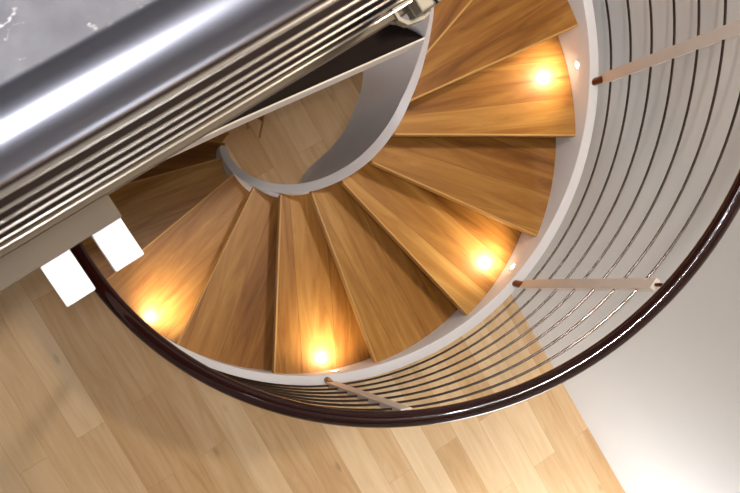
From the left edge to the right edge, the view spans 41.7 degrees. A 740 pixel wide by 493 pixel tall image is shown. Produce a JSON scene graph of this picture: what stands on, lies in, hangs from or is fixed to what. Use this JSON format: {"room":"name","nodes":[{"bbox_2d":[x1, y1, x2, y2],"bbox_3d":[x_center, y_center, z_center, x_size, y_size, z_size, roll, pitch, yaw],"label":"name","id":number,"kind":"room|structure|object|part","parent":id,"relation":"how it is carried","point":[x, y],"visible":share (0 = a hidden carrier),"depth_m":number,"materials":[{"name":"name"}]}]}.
{"room":"spiral staircase","nodes":[
{"label":"spiral staircase","id":0,"kind":"room"},
{"bbox_2d":[0,0,152,84],"bbox_3d":[-2.018,-0.872,1.189,3.300,0.060,2.720,-34,98,-16],"label":"floor","id":1,"kind":"structure","parent":0,"point":[32,32],"depth_m":1.61,"materials":[{"name":"grey stone"}]},
{"bbox_2d":[0,0,405,244],"bbox_3d":[-1.259,0.341,1.383,3.300,0.056,0.168,-34,98,-16],"label":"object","id":2,"kind":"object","parent":1,"relation":"attached to","point":[72,161],"depth_m":1.67,"materials":[{"name":"metal"}]},
{"bbox_2d":[0,6,409,257],"bbox_3d":[-1.210,0.419,1.394,3.300,0.060,0.018,-34,98,-16],"label":"trim","id":3,"kind":"structure","parent":2,"relation":"attached to","point":[150,164],"depth_m":1.68,"materials":[{"name":"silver metal"}]},
{"bbox_2d":[0,194,121,291],"bbox_3d":[-1.423,0.608,1.291,2.500,0.016,0.045,-34,98,-16],"label":"cover plate","id":4,"kind":"object","parent":3,"relation":"attached to","point":[32,255],"visible":1,"depth_m":1.60,"materials":[{"name":"beige metal"}]},
{"bbox_2d":[40,250,94,306],"bbox_3d":[-0.519,0.035,1.630,0.055,0.034,0.123,-34,98,-16],"label":"block","id":5,"kind":"object","parent":3,"relation":"attached to","point":[65,274],"visible":0.76,"depth_m":1.62,"materials":[{"name":"white paint"}]},
{"bbox_2d":[91,218,143,271],"bbox_3d":[-0.442,-0.021,1.657,0.056,0.034,0.117,-34,98,-16],"label":"block","id":6,"kind":"object","parent":3,"relation":"attached to","point":[115,241],"visible":0.74,"depth_m":1.64,"materials":[{"name":"white paint"}]},
{"bbox_2d":[391,0,441,27],"bbox_3d":[0.089,-0.442,1.798,0.086,0.064,0.046,-34,98,-16],"label":"bracket","id":7,"kind":"object","parent":3,"relation":"attached to","point":[419,10],"visible":0.85,"depth_m":1.80,"materials":[{"name":"metal"}]},
{"bbox_2d":[0,0,411,249],"bbox_3d":[-0.994,0.364,0.866,3.012,1.080,0.064,-34,98,-16],"label":"gallery railing","id":8,"kind":"object","parent":2,"relation":"on","point":[76,91],"visible":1,"depth_m":0.60,"materials":[{"name":"silver metal"}]},
{"bbox_3d":[-0.835,0.349,0.377,3.012,0.051,0.051,-34,98,-16],"label":"handrail","id":9,"kind":"part","parent":8,"relation":"part of","materials":[{"name":"silver metal"}]},
{"bbox_3d":[-0.923,0.360,0.653,3.012,0.005,0.006,-34,98,-16],"label":"rod","id":10,"kind":"part","parent":8,"relation":"part of","materials":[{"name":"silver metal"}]},
{"bbox_3d":[0.150,-0.436,1.273,0.014,1.060,0.030,-34,98,-16],"label":"post","id":11,"kind":"part","parent":8,"relation":"part of","materials":[{"name":"silver metal"}]},
{"bbox_2d":[0,71,624,492],"bbox_3d":[-1.889,0.710,5.942,5.815,0.150,7.900,-33,98,-16],"label":"floor","id":12,"kind":"structure","parent":0,"point":[87,406],"depth_m":6.22,"materials":[{"name":"brown wood"}]},
{"bbox_2d":[82,0,598,384],"bbox_3d":[-0.322,-0.507,4.585,2.316,3.478,2.316,1,88,-18],"label":"spiral staircase","id":13,"kind":"structure","parent":12,"relation":"on","point":[459,159],"depth_m":4.55,"materials":[{"name":"brown wood"}]},
{"bbox_2d":[69,0,739,427],"bbox_3d":[-0.132,-0.530,3.988,2.384,3.690,2.382,1,88,-18],"label":"stair railing","id":14,"kind":"object","parent":13,"relation":"attached to","point":[272,397],"visible":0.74,"depth_m":3.51,"materials":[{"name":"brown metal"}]},
{"bbox_3d":[-0.024,0.616,3.997,0.046,1.030,0.024,-6,89,-18],"label":"post","id":15,"kind":"part","parent":14,"relation":"part of","materials":[{"name":"paint"}]},
{"bbox_3d":[0.020,-0.549,3.509,2.388,2.682,2.385,1,88,-18],"label":"handrail","id":16,"kind":"part","parent":14,"relation":"part of","materials":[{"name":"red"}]},
{"bbox_3d":[-0.297,-0.504,4.506,2.314,2.606,2.303,1,88,-18],"label":"rod","id":17,"kind":"part","parent":14,"relation":"part of","materials":[{"name":"silver metal"}]},
{"bbox_3d":[-0.252,-0.510,4.365,2.314,2.606,2.303,1,88,-18],"label":"rod","id":18,"kind":"part","parent":14,"relation":"part of","materials":[{"name":"silver metal"}]},
{"bbox_3d":[-0.207,-0.516,4.224,2.314,2.606,2.303,1,88,-18],"label":"rod","id":19,"kind":"part","parent":14,"relation":"part of","materials":[{"name":"silver metal"}]},
{"bbox_3d":[-0.163,-0.521,4.084,2.314,2.606,2.303,1,88,-18],"label":"rod","id":20,"kind":"part","parent":14,"relation":"part of","materials":[{"name":"silver metal"}]},
{"bbox_3d":[-0.118,-0.527,3.943,2.314,2.606,2.303,1,88,-18],"label":"rod","id":21,"kind":"part","parent":14,"relation":"part of","materials":[{"name":"silver metal"}]},
{"bbox_3d":[-0.073,-0.533,3.802,2.314,2.606,2.303,1,88,-18],"label":"rod","id":22,"kind":"part","parent":14,"relation":"part of","materials":[{"name":"silver metal"}]},
{"bbox_3d":[-0.028,-0.539,3.662,2.314,2.606,2.303,1,88,-18],"label":"rod","id":23,"kind":"part","parent":14,"relation":"part of","materials":[{"name":"silver metal"}]},
{"bbox_3d":[0.851,0.155,3.915,0.024,1.030,0.046,38,77,-13],"label":"post","id":24,"kind":"part","parent":14,"relation":"part of","materials":[{"name":"paint"}]},
{"bbox_3d":[1.161,-0.740,3.677,0.024,1.030,0.046,-10,91,-18],"label":"post","id":25,"kind":"part","parent":14,"relation":"part of","materials":[{"name":"paint"}]},
{"bbox_2d":[575,61,579,68],"bbox_3d":[0.910,-0.798,4.269,0.003,0.038,0.038,-14,92,-18],"label":"step light","id":26,"kind":"object","parent":13,"relation":"attached to","point":[577,64],"visible":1,"depth_m":4.27,"materials":[{"name":"white paint"}]},
{"bbox_2d":[214,24,422,130],"bbox_3d":[-2.275,-0.982,2.701,4.836,0.200,3.495,-33,98,-16],"label":"floor","id":27,"kind":"structure","parent":0,"point":[390,38],"depth_m":3.29,"materials":[{"name":"brown wood"}]},
{"bbox_2d":[168,37,424,158],"bbox_3d":[-1.276,0.193,2.970,3.540,0.203,0.136,-35,98,-16],"label":"trim","id":28,"kind":"structure","parent":27,"relation":"attached to","point":[277,105],"depth_m":3.30,"materials":[{"name":"white paint"}]},
{"bbox_2d":[511,0,739,492],"bbox_3d":[1.503,-0.901,3.262,0.150,7.133,7.900,-33,98,-16],"label":"wall","id":29,"kind":"structure","parent":0,"point":[662,409],"depth_m":4.99,"materials":[{"name":"paint"}]}
]}

